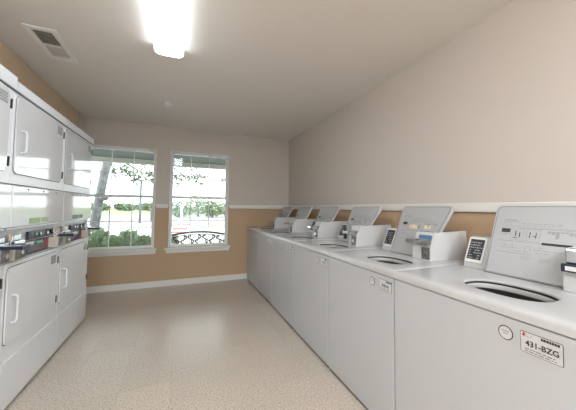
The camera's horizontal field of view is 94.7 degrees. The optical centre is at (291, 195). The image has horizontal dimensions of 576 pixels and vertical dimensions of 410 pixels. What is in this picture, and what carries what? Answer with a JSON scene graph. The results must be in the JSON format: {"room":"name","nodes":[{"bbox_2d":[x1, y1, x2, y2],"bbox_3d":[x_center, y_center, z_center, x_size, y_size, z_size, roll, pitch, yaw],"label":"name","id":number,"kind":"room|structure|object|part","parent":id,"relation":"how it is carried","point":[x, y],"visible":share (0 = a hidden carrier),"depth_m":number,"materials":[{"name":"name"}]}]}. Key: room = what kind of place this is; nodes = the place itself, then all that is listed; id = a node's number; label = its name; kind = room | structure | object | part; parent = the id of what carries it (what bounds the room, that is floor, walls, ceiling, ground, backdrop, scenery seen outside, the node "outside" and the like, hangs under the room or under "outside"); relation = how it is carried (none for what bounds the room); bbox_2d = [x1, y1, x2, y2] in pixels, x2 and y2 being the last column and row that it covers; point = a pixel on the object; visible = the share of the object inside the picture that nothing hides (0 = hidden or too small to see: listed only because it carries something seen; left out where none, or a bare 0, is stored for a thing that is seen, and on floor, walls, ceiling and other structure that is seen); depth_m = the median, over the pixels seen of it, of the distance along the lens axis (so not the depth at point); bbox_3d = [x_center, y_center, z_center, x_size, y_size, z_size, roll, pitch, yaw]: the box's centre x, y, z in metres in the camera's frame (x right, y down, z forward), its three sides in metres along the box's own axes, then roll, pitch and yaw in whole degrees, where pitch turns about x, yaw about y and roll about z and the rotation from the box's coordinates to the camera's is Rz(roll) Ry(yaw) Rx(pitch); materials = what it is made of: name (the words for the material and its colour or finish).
{"room":"laundry","nodes":[
{"label":"laundry","id":0,"kind":"room"},
{"bbox_2d":[0,40,77,125],"bbox_3d":[-1.842,-0.024,0.402,0.500,2.440,6.370,2,-3,-22],"label":"wall","id":1,"kind":"structure","parent":0,"point":[27,77],"depth_m":2.48,"materials":[{"name":"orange paint"}]},
{"bbox_2d":[4,279,366,409],"bbox_3d":[-0.408,1.293,1.084,3.740,0.100,6.840,2,-3,-22],"label":"floor","id":2,"kind":"structure","parent":0,"point":[218,345],"depth_m":2.07,"materials":[{"name":"tile"}]},
{"bbox_2d":[0,64,30,325],"bbox_3d":[-1.734,0.257,1.073,0.775,1.945,0.723,2,-3,-22],"label":"dryer","id":3,"kind":"object","parent":2,"relation":"on","point":[8,80],"visible":1,"depth_m":1.47,"materials":[{"name":"white metal"}]},
{"bbox_3d":[-1.573,0.336,1.454,0.006,0.067,0.081,2,-3,-22],"label":"vault door","id":4,"kind":"part","parent":3,"relation":"part of","materials":[{"name":"grey metal"}]},
{"bbox_3d":[-1.471,-0.379,1.188,0.008,0.460,0.654,2,-3,-22],"label":"door","id":5,"kind":"part","parent":3,"relation":"part of","materials":[{"name":"white metal"}]},
{"bbox_3d":[-1.479,0.047,1.187,0.014,0.248,0.721,2,-3,-22],"label":"access panel","id":6,"kind":"part","parent":3,"relation":"part of","materials":[{"name":"white metal"}]},
{"bbox_3d":[-1.474,-0.669,1.220,0.012,0.077,0.721,2,-3,-22],"label":"trim","id":7,"kind":"part","parent":3,"relation":"part of","materials":[{"name":"white metal"}]},
{"bbox_2d":[0,82,76,409],"bbox_3d":[-2.013,0.296,1.745,0.775,1.925,0.723,2,-3,-22],"label":"dryer","id":8,"kind":"object","parent":2,"relation":"on","point":[30,278],"visible":0.95,"depth_m":1.75,"materials":[{"name":"white metal"}]},
{"bbox_3d":[-1.641,0.669,1.575,0.033,0.172,0.013,2,-3,-22],"label":"handle","id":9,"kind":"part","parent":8,"relation":"part of","materials":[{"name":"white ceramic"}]},
{"bbox_3d":[-1.632,0.342,1.597,0.006,0.067,0.100,2,-3,-22],"label":"vault door","id":10,"kind":"part","parent":8,"relation":"part of","materials":[{"name":"grey metal"}]},
{"bbox_3d":[-1.633,-0.327,1.621,0.033,0.148,0.013,2,-3,-22],"label":"handle","id":11,"kind":"part","parent":8,"relation":"part of","materials":[{"name":"white plastic"}]},
{"bbox_3d":[-1.758,0.652,1.814,0.008,0.440,0.654,2,-3,-22],"label":"door","id":12,"kind":"part","parent":8,"relation":"part of","materials":[{"name":"white metal"}]},
{"bbox_3d":[-1.758,0.076,1.860,0.014,0.248,0.721,2,-3,-22],"label":"access panel","id":13,"kind":"part","parent":8,"relation":"part of","materials":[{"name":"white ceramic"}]},
{"bbox_3d":[-1.835,0.353,1.914,0.012,0.081,0.310,2,-3,-22],"label":"instruction plate","id":14,"kind":"part","parent":8,"relation":"part of","materials":[{"name":"grey"}]},
{"bbox_3d":[-1.750,-0.350,1.861,0.008,0.460,0.654,2,-3,-22],"label":"door","id":15,"kind":"part","parent":8,"relation":"part of","materials":[{"name":"white metal"}]},
{"bbox_3d":[-1.842,0.356,1.950,0.001,0.063,0.222,2,-3,-22],"label":"red panel","id":16,"kind":"part","parent":8,"relation":"part of","materials":[{"name":"red"}]},
{"bbox_3d":[-1.753,-0.630,1.893,0.012,0.057,0.721,2,-3,-22],"label":"trim","id":17,"kind":"part","parent":8,"relation":"part of","materials":[{"name":"white metal"}]},
{"bbox_3d":[-1.852,0.365,2.127,0.006,0.067,0.081,2,-3,-22],"label":"vault door","id":18,"kind":"part","parent":8,"relation":"part of","materials":[{"name":"grey metal"}]},
{"bbox_2d":[54,119,101,350],"bbox_3d":[-2.292,0.325,2.418,0.775,1.925,0.723,2,-3,-22],"label":"dryer","id":19,"kind":"object","parent":2,"relation":"on","point":[77,161],"visible":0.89,"depth_m":2.44,"materials":[{"name":"white metal"}]},
{"bbox_3d":[-1.920,0.698,2.248,0.033,0.172,0.013,2,-3,-22],"label":"handle","id":20,"kind":"part","parent":19,"relation":"part of","materials":[{"name":"white plastic"}]},
{"bbox_3d":[-1.911,-0.298,2.294,0.033,0.148,0.013,2,-3,-22],"label":"handle","id":21,"kind":"part","parent":19,"relation":"part of","materials":[{"name":"white plastic"}]},
{"bbox_3d":[-2.037,0.681,2.487,0.008,0.440,0.654,2,-3,-22],"label":"door","id":22,"kind":"part","parent":19,"relation":"part of","materials":[{"name":"white metal"}]},
{"bbox_3d":[-2.114,0.383,2.587,0.012,0.081,0.310,2,-3,-22],"label":"instruction plate","id":23,"kind":"part","parent":19,"relation":"part of","materials":[{"name":"grey"}]},
{"bbox_3d":[-2.037,0.105,2.533,0.014,0.248,0.721,2,-3,-22],"label":"access panel","id":24,"kind":"part","parent":19,"relation":"part of","materials":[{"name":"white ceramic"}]},
{"bbox_3d":[-2.028,-0.321,2.534,0.008,0.460,0.654,2,-3,-22],"label":"door","id":25,"kind":"part","parent":19,"relation":"part of","materials":[{"name":"white metal"}]},
{"bbox_3d":[-2.031,-0.601,2.566,0.012,0.057,0.721,2,-3,-22],"label":"trim","id":26,"kind":"part","parent":19,"relation":"part of","materials":[{"name":"white metal"}]},
{"bbox_2d":[247,207,294,289],"bbox_3d":[-0.292,0.787,4.321,0.732,1.216,0.670,2,-3,-22],"label":"washing machine","id":27,"kind":"object","parent":2,"relation":"on","point":[278,222],"visible":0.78,"depth_m":4.17,"materials":[{"name":"grey metal"}]},
{"bbox_2d":[257,207,316,304],"bbox_3d":[-0.035,0.760,3.699,0.732,1.216,0.670,2,-3,-22],"label":"washing machine","id":28,"kind":"object","parent":2,"relation":"on","point":[298,225],"visible":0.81,"depth_m":3.55,"materials":[{"name":"grey metal"}]},
{"bbox_2d":[272,207,347,328],"bbox_3d":[0.223,0.733,3.077,0.732,1.216,0.670,2,-3,-22],"label":"washing machine","id":29,"kind":"object","parent":2,"relation":"on","point":[324,227],"visible":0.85,"depth_m":2.93,"materials":[{"name":"grey metal"}]},
{"bbox_3d":[0.391,0.303,3.119,0.163,0.351,0.407,2,-3,-22],"label":"lid","id":30,"kind":"part","parent":29,"relation":"part of","materials":[{"name":"white metal"}]},
{"bbox_2d":[293,206,390,366],"bbox_3d":[0.481,0.706,2.455,0.732,1.216,0.670,2,-3,-22],"label":"washing machine","id":31,"kind":"object","parent":2,"relation":"on","point":[311,258],"visible":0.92,"depth_m":2.31,"materials":[{"name":"grey metal"}]},
{"bbox_3d":[0.467,1.304,2.423,0.682,0.018,0.648,2,-3,-22],"label":"frame","id":32,"kind":"part","parent":31,"relation":"part of","materials":[{"name":"white metal"}]},
{"bbox_3d":[0.252,0.519,2.069,0.001,0.057,0.093,2,-3,-22],"label":"plate","id":33,"kind":"part","parent":31,"relation":"part of","materials":[{"name":"grey"}]},
{"bbox_2d":[321,245,346,247],"bbox_3d":[0.367,0.681,2.323,0.292,0.453,0.410,2,-3,-22],"label":"tub","id":34,"kind":"object","parent":31,"relation":"in","point":[322,246],"depth_m":2.44,"materials":[{"name":"grey plastic"}]},
{"bbox_3d":[0.536,0.390,2.293,0.010,0.075,0.058,2,-3,-22],"label":"vault door","id":35,"kind":"part","parent":31,"relation":"part of","materials":[{"name":"grey metal"}]},
{"bbox_2d":[349,215,370,227],"bbox_3d":[0.635,0.263,2.501,0.077,0.183,0.292,2,-3,-22],"label":"print","id":36,"kind":"object","parent":31,"relation":"attached to","point":[361,220],"depth_m":2.51,"materials":[{"name":"grey"}]},
{"bbox_3d":[0.649,0.276,2.497,0.163,0.351,0.407,2,-3,-22],"label":"lid","id":37,"kind":"part","parent":31,"relation":"part of","materials":[{"name":"white metal"}]},
{"bbox_2d":[328,206,466,409],"bbox_3d":[0.738,0.679,1.832,0.732,1.216,0.670,2,-3,-22],"label":"washing machine","id":38,"kind":"object","parent":2,"relation":"on","point":[361,341],"visible":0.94,"depth_m":1.69,"materials":[{"name":"grey metal"}]},
{"bbox_3d":[0.725,1.278,1.801,0.682,0.018,0.648,2,-3,-22],"label":"frame","id":39,"kind":"part","parent":38,"relation":"part of","materials":[{"name":"white metal"}]},
{"bbox_3d":[0.509,0.492,1.447,0.001,0.057,0.093,2,-3,-22],"label":"plate","id":40,"kind":"part","parent":38,"relation":"part of","materials":[{"name":"grey"}]},
{"bbox_3d":[0.785,0.334,2.125,0.064,0.135,0.094,2,-3,-22],"label":"control panel","id":41,"kind":"part","parent":38,"relation":"part of","materials":[{"name":"white"}]},
{"bbox_2d":[401,217,437,238],"bbox_3d":[0.892,0.236,1.879,0.077,0.183,0.292,2,-3,-22],"label":"print","id":42,"kind":"object","parent":38,"relation":"attached to","point":[410,226],"depth_m":1.89,"materials":[{"name":"grey"}]},
{"bbox_3d":[0.906,0.249,1.875,0.163,0.351,0.407,2,-3,-22],"label":"lid","id":43,"kind":"part","parent":38,"relation":"part of","materials":[{"name":"white metal"}]},
{"bbox_3d":[0.845,0.363,1.676,0.010,0.075,0.058,2,-3,-22],"label":"vault door","id":44,"kind":"part","parent":38,"relation":"part of","materials":[{"name":"grey metal"}]},
{"bbox_2d":[393,206,575,409],"bbox_3d":[1.006,0.651,1.186,0.732,1.216,0.723,2,-3,-22],"label":"washing machine","id":45,"kind":"object","parent":2,"relation":"on","point":[496,329],"visible":1,"depth_m":1.11,"materials":[{"name":"grey metal"}]},
{"bbox_2d":[467,242,481,258],"bbox_3d":[1.039,0.308,1.500,0.040,0.088,0.068,2,-3,-22],"label":"print","id":46,"kind":"object","parent":45,"relation":"attached to","point":[474,250],"depth_m":1.50,"materials":[{"name":"grey"}]},
{"bbox_3d":[1.043,0.307,1.502,0.064,0.135,0.094,2,-3,-22],"label":"control panel","id":47,"kind":"part","parent":45,"relation":"part of","materials":[{"name":"white"}]},
{"bbox_3d":[1.172,0.222,1.232,0.163,0.351,0.450,2,-3,-22],"label":"lid","id":48,"kind":"part","parent":45,"relation":"part of","materials":[{"name":"white metal"}]},
{"bbox_2d":[497,219,575,262],"bbox_3d":[1.150,0.209,1.256,0.077,0.183,0.292,2,-3,-22],"label":"print","id":49,"kind":"object","parent":45,"relation":"attached to","point":[518,240],"depth_m":1.25,"materials":[{"name":"grey"}]},
{"bbox_3d":[0.770,0.470,0.819,0.001,0.066,0.107,2,-3,-22],"label":"number plate","id":50,"kind":"part","parent":45,"relation":"part of","materials":[{"name":"grey plastic"}]},
{"bbox_3d":[0.769,0.470,0.819,0.001,0.063,0.104,2,-3,-22],"label":"plate","id":51,"kind":"part","parent":45,"relation":"part of","materials":[{"name":"grey"}]},
{"bbox_2d":[526,339,559,362],"bbox_3d":[0.769,0.469,0.817,0.001,0.056,0.088,2,-3,-22],"label":"print","id":52,"kind":"object","parent":45,"relation":"attached to","point":[543,350],"depth_m":0.81,"materials":[{"name":"grey"}]},
{"bbox_2d":[84,117,288,286],"bbox_3d":[-1.677,0.158,4.237,3.740,2.440,0.140,2,-3,-22],"label":"wall","id":53,"kind":"structure","parent":0,"point":[258,166],"depth_m":4.25,"materials":[{"name":"paint"}]},
{"bbox_2d":[77,112,84,131],"bbox_3d":[-3.097,0.108,3.451,0.512,2.440,0.230,2,-3,-22],"label":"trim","id":54,"kind":"structure","parent":53,"relation":"attached to","point":[81,119],"depth_m":3.58,"materials":[{"name":"beige paint"}]},
{"bbox_2d":[84,144,156,256],"bbox_3d":[-2.484,0.072,3.844,0.983,1.575,0.175,2,-3,-22],"label":"window","id":55,"kind":"structure","parent":53,"relation":"in","point":[132,250],"depth_m":3.88,"materials":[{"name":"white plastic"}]},
{"bbox_3d":[-2.498,0.373,3.869,0.839,0.768,0.025,2,-3,-22],"label":"sash","id":56,"kind":"part","parent":55,"relation":"part of","materials":[{"name":"white plastic"}]},
{"bbox_3d":[-2.477,0.817,3.774,0.983,0.081,0.099,2,-3,-22],"label":"sill","id":57,"kind":"part","parent":55,"relation":"part of","materials":[{"name":"white paint"}]},
{"bbox_3d":[-2.503,-0.332,3.930,0.839,0.705,0.025,2,-3,-22],"label":"sash","id":58,"kind":"part","parent":55,"relation":"part of","materials":[{"name":"glass"}]},
{"bbox_2d":[86,273,246,293],"bbox_3d":[-1.488,1.335,4.181,3.068,0.088,0.014,2,-3,-22],"label":"baseboard","id":59,"kind":"structure","parent":53,"relation":"attached to","point":[106,288],"depth_m":3.99,"materials":[{"name":"white paint"}]},
{"bbox_2d":[164,151,229,252],"bbox_3d":[-1.480,0.100,4.258,0.982,1.575,0.175,2,-3,-22],"label":"window","id":60,"kind":"structure","parent":53,"relation":"in","point":[177,248],"depth_m":4.25,"materials":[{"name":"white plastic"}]},
{"bbox_3d":[-1.473,0.845,4.188,0.982,0.081,0.099,2,-3,-22],"label":"sill","id":61,"kind":"part","parent":60,"relation":"part of","materials":[{"name":"white paint"}]},
{"bbox_3d":[-1.494,0.401,4.283,0.838,0.768,0.025,2,-3,-22],"label":"sash","id":62,"kind":"part","parent":60,"relation":"part of","materials":[{"name":"white plastic"}]},
{"bbox_3d":[-1.499,-0.303,4.344,0.838,0.705,0.025,2,-3,-22],"label":"sash","id":63,"kind":"part","parent":60,"relation":"part of","materials":[{"name":"glass"}]},
{"bbox_2d":[156,204,287,208],"bbox_3d":[-1.051,0.183,4.408,2.152,0.060,0.020,2,-3,-22],"label":"trim","id":64,"kind":"structure","parent":53,"relation":"attached to","point":[157,205],"depth_m":4.53,"materials":[{"name":"white paint"}]},
{"bbox_2d":[0,0,513,139],"bbox_3d":[-0.385,-1.254,1.204,3.740,0.120,6.840,2,-3,-22],"label":"ceiling","id":65,"kind":"structure","parent":0,"point":[274,69],"depth_m":2.14,"materials":[{"name":"white paint"}]},
{"bbox_2d":[21,23,78,63],"bbox_3d":[-1.846,-1.161,2.055,0.190,0.012,0.466,2,-3,-22],"label":"ceiling vent","id":66,"kind":"object","parent":65,"relation":"in","point":[50,41],"visible":1,"depth_m":2.02,"materials":[{"name":"white metal"}]},
{"bbox_2d":[146,0,183,58],"bbox_3d":[-0.727,-1.144,1.516,0.212,0.076,1.225,2,-3,-22],"label":"ceiling light","id":67,"kind":"object","parent":65,"relation":"attached to","point":[166,17],"visible":1,"depth_m":1.73,"materials":[{"name":"white plastic"}]},
{"bbox_2d":[162,102,172,107],"bbox_3d":[-1.502,-1.095,3.205,0.123,0.030,0.123,2,-3,-22],"label":"smoke detector","id":68,"kind":"object","parent":65,"relation":"attached to","point":[165,104],"visible":1,"depth_m":3.18,"materials":[{"name":"white plastic"}]},
{"bbox_2d":[288,0,575,258],"bbox_3d":[1.270,0.070,1.810,0.150,2.440,6.600,2,-3,-22],"label":"wall","id":69,"kind":"structure","parent":0,"point":[488,115],"depth_m":1.82,"materials":[{"name":"paint"}]},
{"bbox_2d":[288,201,575,211],"bbox_3d":[1.194,0.079,1.768,0.022,0.060,6.580,2,-3,-22],"label":"trim","id":70,"kind":"structure","parent":69,"relation":"attached to","point":[458,207],"depth_m":1.80,"materials":[{"name":"white paint"}]},
{"label":"outside","id":71,"kind":"structure","parent":0,"visible":0},
{"bbox_2d":[91,208,224,229],"bbox_3d":[-76.535,9.701,189.467,300.000,0.280,399.860,2,-3,-22],"label":"lawn","id":72,"kind":"structure","parent":71,"point":[113,211],"depth_m":51.68,"materials":[{"name":"green plant"}]},
{"bbox_2d":[102,203,111,210],"bbox_3d":[-55.971,3.275,79.014,4.627,2.781,5.007,2,-3,-22],"label":"tree","id":73,"kind":"object","parent":72,"relation":"on","point":[105,205],"visible":0.52,"depth_m":78.76,"materials":[{"name":"green plant"}]},
{"bbox_2d":[113,203,125,210],"bbox_3d":[-55.855,3.550,86.596,4.492,2.981,4.739,2,-3,-22],"label":"tree","id":74,"kind":"object","parent":72,"relation":"on","point":[117,205],"visible":0.53,"depth_m":85.42,"materials":[{"name":"green plant"}]},
{"bbox_2d":[120,203,136,210],"bbox_3d":[-50.095,3.455,81.470,4.878,2.717,4.660,2,-3,-22],"label":"tree","id":75,"kind":"object","parent":72,"relation":"on","point":[127,207],"visible":0.94,"depth_m":80.53,"materials":[{"name":"green plant"}]},
{"bbox_2d":[142,202,151,210],"bbox_3d":[-45.041,3.461,83.561,4.837,3.198,4.434,2,-3,-22],"label":"tree","id":76,"kind":"object","parent":72,"relation":"on","point":[146,206],"visible":0.78,"depth_m":82.44,"materials":[{"name":"green plant"}]},
{"bbox_2d":[88,162,224,238],"bbox_3d":[-4.258,-0.264,8.451,4.369,3.989,1.444,3,-4,-41],"label":"tree","id":77,"kind":"object","parent":72,"relation":"on","point":[97,208],"visible":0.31,"depth_m":7.39,"materials":[{"name":"grey plant"}]},
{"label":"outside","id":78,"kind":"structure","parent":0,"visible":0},
{"bbox_2d":[87,215,224,227],"bbox_3d":[-10.964,2.689,31.077,120.000,0.020,27.000,2,-3,-22],"label":"parking lot","id":79,"kind":"structure","parent":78,"point":[145,219],"depth_m":24.61,"materials":[{"name":"white asphalt"}]},
{"bbox_2d":[138,179,144,222],"bbox_3d":[-12.228,0.453,21.444,0.500,3.520,0.200,2,-3,-22],"label":"lamp post","id":80,"kind":"object","parent":79,"relation":"on","point":[140,199],"visible":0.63,"depth_m":21.37,"materials":[{"name":"grey metal"}]},
{"bbox_2d":[172,200,194,217],"bbox_3d":[-13.822,1.627,33.187,3.373,2.288,3.506,2,-3,-22],"label":"tree","id":81,"kind":"object","parent":79,"relation":"on","point":[176,210],"visible":0.73,"depth_m":32.78,"materials":[{"name":"green plant"}]},
{"bbox_2d":[187,194,209,215],"bbox_3d":[-13.483,1.359,38.197,3.464,3.301,3.528,2,-3,-22],"label":"tree","id":82,"kind":"object","parent":79,"relation":"on","point":[199,203],"visible":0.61,"depth_m":37.84,"materials":[{"name":"green plant"}]},
{"bbox_2d":[200,200,224,217],"bbox_3d":[-10.238,1.716,34.650,3.385,2.312,3.351,2,-3,-22],"label":"tree","id":83,"kind":"object","parent":79,"relation":"on","point":[215,210],"visible":0.94,"depth_m":34.27,"materials":[{"name":"green plant"}]},
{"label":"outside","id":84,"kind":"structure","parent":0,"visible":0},
{"bbox_2d":[92,148,225,164],"bbox_3d":[-1.903,-0.901,5.435,13.000,0.135,2.160,2,-3,-22],"label":"soffit","id":85,"kind":"structure","parent":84,"point":[96,152],"depth_m":5.67,"materials":[{"name":"grey"}]},
{"bbox_2d":[92,156,224,169],"bbox_3d":[-2.338,-0.913,6.490,13.000,0.460,0.120,2,-3,-22],"label":"fascia","id":86,"kind":"object","parent":85,"relation":"attached to","point":[94,158],"visible":0.11,"depth_m":6.03,"materials":[{"name":"grey"}]},
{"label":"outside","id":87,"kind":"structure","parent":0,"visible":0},
{"bbox_2d":[104,227,223,243],"bbox_3d":[4.972,1.016,-7.421,60.000,0.030,53.600,2,-3,-22],"label":"sidewalk","id":88,"kind":"structure","parent":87,"point":[140,232],"depth_m":13.21,"materials":[{"name":"concrete"}]},
{"bbox_2d":[88,239,93,247],"bbox_3d":[-3.675,1.119,4.633,0.418,0.785,0.492,2,-3,-22],"label":"shrub","id":89,"kind":"object","parent":88,"relation":"on","point":[90,243],"visible":0.03,"depth_m":4.70,"materials":[{"name":"green plant"}]},
{"bbox_2d":[89,228,109,247],"bbox_3d":[-3.849,1.099,5.299,0.426,0.898,0.472,2,-3,-22],"label":"shrub","id":90,"kind":"object","parent":88,"relation":"on","point":[97,237],"visible":0.38,"depth_m":5.23,"materials":[{"name":"green plant"}]},
{"bbox_2d":[102,234,124,246],"bbox_3d":[-3.249,1.116,4.825,0.409,0.833,0.480,2,-3,-22],"label":"shrub","id":91,"kind":"object","parent":88,"relation":"on","point":[114,241],"visible":0.38,"depth_m":4.77,"materials":[{"name":"green plant"}]},
{"bbox_2d":[119,229,138,245],"bbox_3d":[-3.368,1.127,5.507,0.433,0.877,0.492,2,-3,-22],"label":"shrub","id":92,"kind":"object","parent":88,"relation":"on","point":[125,235],"visible":0.33,"depth_m":5.43,"materials":[{"name":"green plant"}]},
{"bbox_2d":[132,234,150,245],"bbox_3d":[-2.817,1.135,5.000,0.423,0.810,0.427,-1,-3,29],"label":"shrub","id":93,"kind":"object","parent":88,"relation":"on","point":[143,240],"visible":0.29,"depth_m":4.95,"materials":[{"name":"green plant"}]},
{"bbox_2d":[171,235,178,243],"bbox_3d":[-2.628,1.203,5.927,0.233,0.739,0.448,2,-3,-22],"label":"shrub","id":94,"kind":"object","parent":88,"relation":"on","point":[173,241],"visible":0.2,"depth_m":5.87,"materials":[{"name":"green plant"}]},
{"bbox_2d":[172,204,188,236],"bbox_3d":[-4.805,1.088,11.505,0.750,1.430,0.135,2,-3,-22],"label":"sign","id":95,"kind":"object","parent":88,"relation":"on","point":[176,228],"visible":0.91,"depth_m":11.47,"materials":[{"name":"white plastic"}]},
{"bbox_3d":[-4.794,1.426,11.454,0.750,0.370,0.030,2,-3,-22],"label":"sign panel","id":96,"kind":"part","parent":95,"relation":"part of","materials":[{"name":"white plastic"}]},
{"bbox_3d":[-4.802,1.089,11.536,0.100,1.430,0.080,2,-3,-22],"label":"post","id":97,"kind":"part","parent":95,"relation":"part of","materials":[{"name":"white plastic"}]},
{"bbox_2d":[171,231,223,243],"bbox_3d":[-1.973,1.133,5.543,1.252,0.830,0.496,2,-3,-22],"label":"bench","id":98,"kind":"object","parent":88,"relation":"on","point":[215,233],"visible":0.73,"depth_m":5.33,"materials":[{"name":"black metal"}]}
]}

